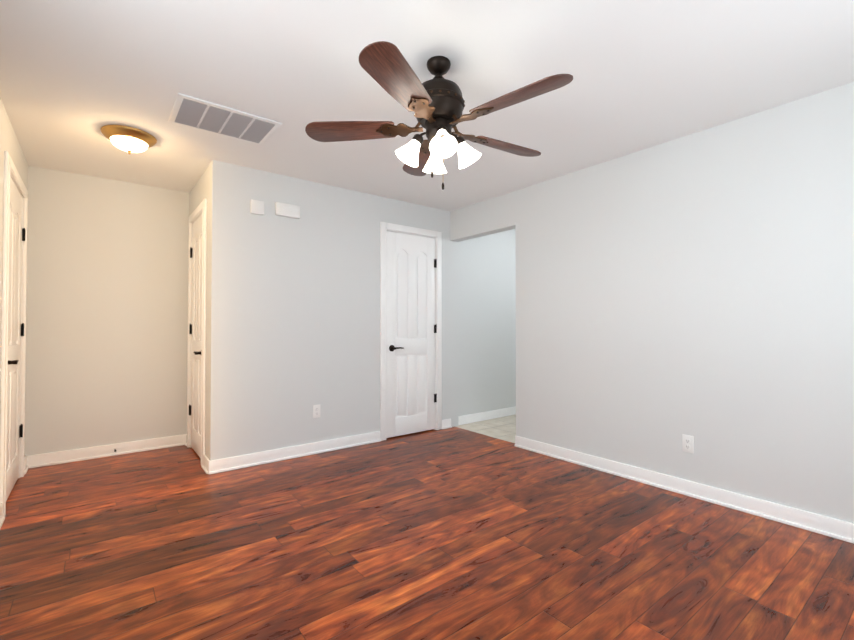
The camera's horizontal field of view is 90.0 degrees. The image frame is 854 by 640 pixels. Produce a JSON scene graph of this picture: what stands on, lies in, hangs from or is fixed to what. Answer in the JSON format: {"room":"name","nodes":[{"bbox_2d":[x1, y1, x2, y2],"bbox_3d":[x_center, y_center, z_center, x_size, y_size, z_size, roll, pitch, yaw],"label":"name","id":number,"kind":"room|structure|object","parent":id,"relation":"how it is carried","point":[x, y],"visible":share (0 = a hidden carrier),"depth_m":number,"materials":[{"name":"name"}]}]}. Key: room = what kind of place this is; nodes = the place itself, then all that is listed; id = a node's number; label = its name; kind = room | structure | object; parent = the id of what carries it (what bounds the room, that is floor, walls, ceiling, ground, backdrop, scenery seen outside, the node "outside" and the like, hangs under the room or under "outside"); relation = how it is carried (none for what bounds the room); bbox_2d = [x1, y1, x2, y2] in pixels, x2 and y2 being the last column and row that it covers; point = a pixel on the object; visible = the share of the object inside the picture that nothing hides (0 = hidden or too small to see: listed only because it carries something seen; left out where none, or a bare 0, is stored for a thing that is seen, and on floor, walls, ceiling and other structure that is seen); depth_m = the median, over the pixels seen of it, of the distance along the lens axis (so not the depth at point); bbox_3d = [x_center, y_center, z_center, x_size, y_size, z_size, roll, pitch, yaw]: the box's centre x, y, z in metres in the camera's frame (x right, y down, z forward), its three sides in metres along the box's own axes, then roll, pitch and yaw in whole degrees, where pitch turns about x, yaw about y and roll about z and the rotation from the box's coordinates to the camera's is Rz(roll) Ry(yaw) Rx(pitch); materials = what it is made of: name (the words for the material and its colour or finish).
{"room":"empty living room","nodes":[
{"label":"empty living room","id":0,"kind":"room"},
{"bbox_2d":[0,98,28,456],"bbox_3d":[-1.681,-0.065,1.355,0.120,2.550,5.420,1,-1,-38],"label":"wall","id":1,"kind":"structure","parent":0,"point":[9,142],"depth_m":2.54,"materials":[{"name":"white paint"}]},
{"bbox_2d":[0,503,4,528],"bbox_3d":[-1.268,1.104,0.928,0.027,0.100,4.025,1,-1,-38],"label":"baseboard","id":2,"kind":"structure","parent":1,"relation":"attached to","point":[2,519],"depth_m":2.48,"materials":[{"name":"white paint"}]},
{"bbox_2d":[0,151,27,516],"bbox_3d":[-2.842,0.089,2.877,0.125,2.185,0.960,1,-1,-38],"label":"trim","id":3,"kind":"structure","parent":1,"relation":"attached to","point":[10,170],"depth_m":2.57,"materials":[{"name":"white paint"}]},
{"bbox_2d":[6,177,24,500],"bbox_3d":[-2.806,0.123,2.911,0.096,2.095,0.814,1,-1,-38],"label":"bedroom door","id":4,"kind":"structure","parent":1,"relation":"in","point":[15,334],"depth_m":2.97,"materials":[{"name":"white paint"}]},
{"bbox_2d":[25,166,188,455],"bbox_3d":[-2.853,-0.030,3.800,1.270,2.550,0.120,1,-1,-38],"label":"wall","id":5,"kind":"structure","parent":0,"point":[107,317],"depth_m":3.74,"materials":[{"name":"white paint"}]},
{"bbox_2d":[24,434,186,473],"bbox_3d":[-2.754,1.144,3.753,1.150,0.100,0.050,1,-1,-38],"label":"baseboard","id":6,"kind":"structure","parent":5,"relation":"attached to","point":[60,457],"depth_m":3.70,"materials":[{"name":"white paint"}]},
{"bbox_2d":[189,166,208,455],"bbox_3d":[-2.022,-0.029,3.864,0.120,2.550,1.040,1,-1,-38],"label":"wall","id":7,"kind":"structure","parent":0,"point":[198,193],"depth_m":3.48,"materials":[{"name":"white paint"}]},
{"bbox_2d":[189,214,201,457],"bbox_3d":[-2.046,0.135,3.780,0.096,2.095,0.614,1,-1,-38],"label":"closet door","id":8,"kind":"structure","parent":7,"relation":"in","point":[195,329],"depth_m":3.83,"materials":[{"name":"white paint"}]},
{"bbox_2d":[187,198,206,464],"bbox_3d":[-2.003,0.102,3.807,0.125,2.185,0.760,1,-1,-38],"label":"trim","id":9,"kind":"structure","parent":7,"relation":"attached to","point":[200,209],"depth_m":3.52,"materials":[{"name":"white paint"}]},
{"bbox_2d":[207,160,515,460],"bbox_3d":[-0.018,-0.018,4.707,4.320,2.550,0.150,1,-1,-38],"label":"wall","id":10,"kind":"structure","parent":0,"point":[293,321],"depth_m":3.86,"materials":[{"name":"white paint"}]},
{"bbox_2d":[250,199,263,214],"bbox_3d":[-1.401,-0.931,3.529,0.105,0.113,0.031,1,-1,-38],"label":"door chime","id":11,"kind":"object","parent":10,"relation":"attached to","point":[257,207],"visible":1,"depth_m":3.51,"materials":[{"name":"white plastic"}]},
{"bbox_2d":[275,202,299,218],"bbox_3d":[-1.200,-0.945,3.682,0.210,0.109,0.036,1,-1,-38],"label":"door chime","id":12,"kind":"object","parent":10,"relation":"attached to","point":[287,210],"visible":1,"depth_m":3.67,"materials":[{"name":"white plastic"}]},
{"bbox_2d":[204,431,380,474],"bbox_3d":[-1.075,1.144,3.756,1.557,0.100,0.027,1,-1,-38],"label":"baseboard","id":13,"kind":"structure","parent":10,"relation":"attached to","point":[259,458],"depth_m":3.65,"materials":[{"name":"white paint"}]},
{"bbox_2d":[313,404,320,417],"bbox_3d":[-0.990,0.820,3.839,0.070,0.115,0.008,1,-1,-38],"label":"outlet","id":14,"kind":"object","parent":10,"relation":"attached to","point":[316,411],"visible":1,"depth_m":3.83,"materials":[{"name":"white plastic"}]},
{"bbox_2d":[380,222,441,440],"bbox_3d":[-0.183,0.113,4.534,0.790,2.185,0.125,1,-1,-38],"label":"trim","id":15,"kind":"structure","parent":10,"relation":"attached to","point":[385,227],"depth_m":4.40,"materials":[{"name":"white paint"}]},
{"bbox_2d":[386,231,436,437],"bbox_3d":[-0.148,0.145,4.498,0.644,2.095,0.096,1,-1,-38],"label":"closet door","id":16,"kind":"structure","parent":10,"relation":"in","point":[411,327],"depth_m":4.49,"materials":[{"name":"white paint"}]},
{"bbox_2d":[458,406,515,425],"bbox_3d":[0.989,1.167,5.398,1.620,0.100,0.027,1,-1,-38],"label":"baseboard","id":17,"kind":"structure","parent":10,"relation":"attached to","point":[482,416],"depth_m":5.18,"materials":[{"name":"white paint"}]},
{"bbox_2d":[0,426,853,639],"bbox_3d":[-0.232,1.226,2.464,3.790,0.100,5.420,1,-1,-38],"label":"floor","id":18,"kind":"structure","parent":0,"point":[454,533],"depth_m":2.13,"materials":[{"name":"brown wood"}]},
{"bbox_2d":[0,0,853,211],"bbox_3d":[0.478,-1.316,3.052,5.790,0.120,5.620,1,-1,-38],"label":"ceiling","id":19,"kind":"structure","parent":0,"point":[76,76],"depth_m":2.21,"materials":[{"name":"white paint"}]},
{"bbox_2d":[100,125,156,153],"bbox_3d":[-2.024,-1.192,2.904,0.314,0.133,0.314,1,-1,-38],"label":"light","id":20,"kind":"object","parent":19,"relation":"attached to","point":[129,140],"visible":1,"depth_m":2.83,"materials":[{"name":"white glass"}]},
{"bbox_2d":[168,93,281,145],"bbox_3d":[-1.284,-1.256,2.720,0.580,0.010,0.420,1,-1,-38],"label":"ceiling vent","id":21,"kind":"object","parent":19,"relation":"in","point":[202,115],"visible":1,"depth_m":2.69,"materials":[{"name":"white metal"}]},
{"bbox_2d":[305,41,572,189],"bbox_3d":[0.099,-0.945,2.111,1.262,0.648,1.277,1,-1,-38],"label":"ceiling fan","id":22,"kind":"object","parent":19,"relation":"hanging from","point":[436,104],"visible":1,"depth_m":2.01,"materials":[{"name":"brown wood"}]},
{"bbox_2d":[455,415,515,442],"bbox_3d":[1.686,1.256,4.550,1.800,0.098,2.460,1,-1,-38],"label":"floor","id":23,"kind":"structure","parent":0,"point":[502,428],"depth_m":4.81,"materials":[{"name":"beige tile"}]},
{"bbox_2d":[450,82,853,522],"bbox_3d":[1.620,-0.039,3.187,0.120,2.550,4.260,1,-1,-38],"label":"wall","id":24,"kind":"structure","parent":0,"point":[699,286],"depth_m":2.81,"materials":[{"name":"white paint"}]},
{"bbox_2d":[514,436,853,543],"bbox_3d":[1.808,1.131,2.810,0.027,0.100,3.160,1,-1,-38],"label":"baseboard","id":25,"kind":"structure","parent":24,"relation":"attached to","point":[819,524],"depth_m":2.78,"materials":[{"name":"white paint"}]},
{"bbox_2d":[682,434,693,452],"bbox_3d":[1.763,0.837,2.886,0.008,0.115,0.070,1,-1,-38],"label":"outlet","id":26,"kind":"object","parent":24,"relation":"attached to","point":[687,443],"visible":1,"depth_m":2.88,"materials":[{"name":"white plastic"}]}
]}

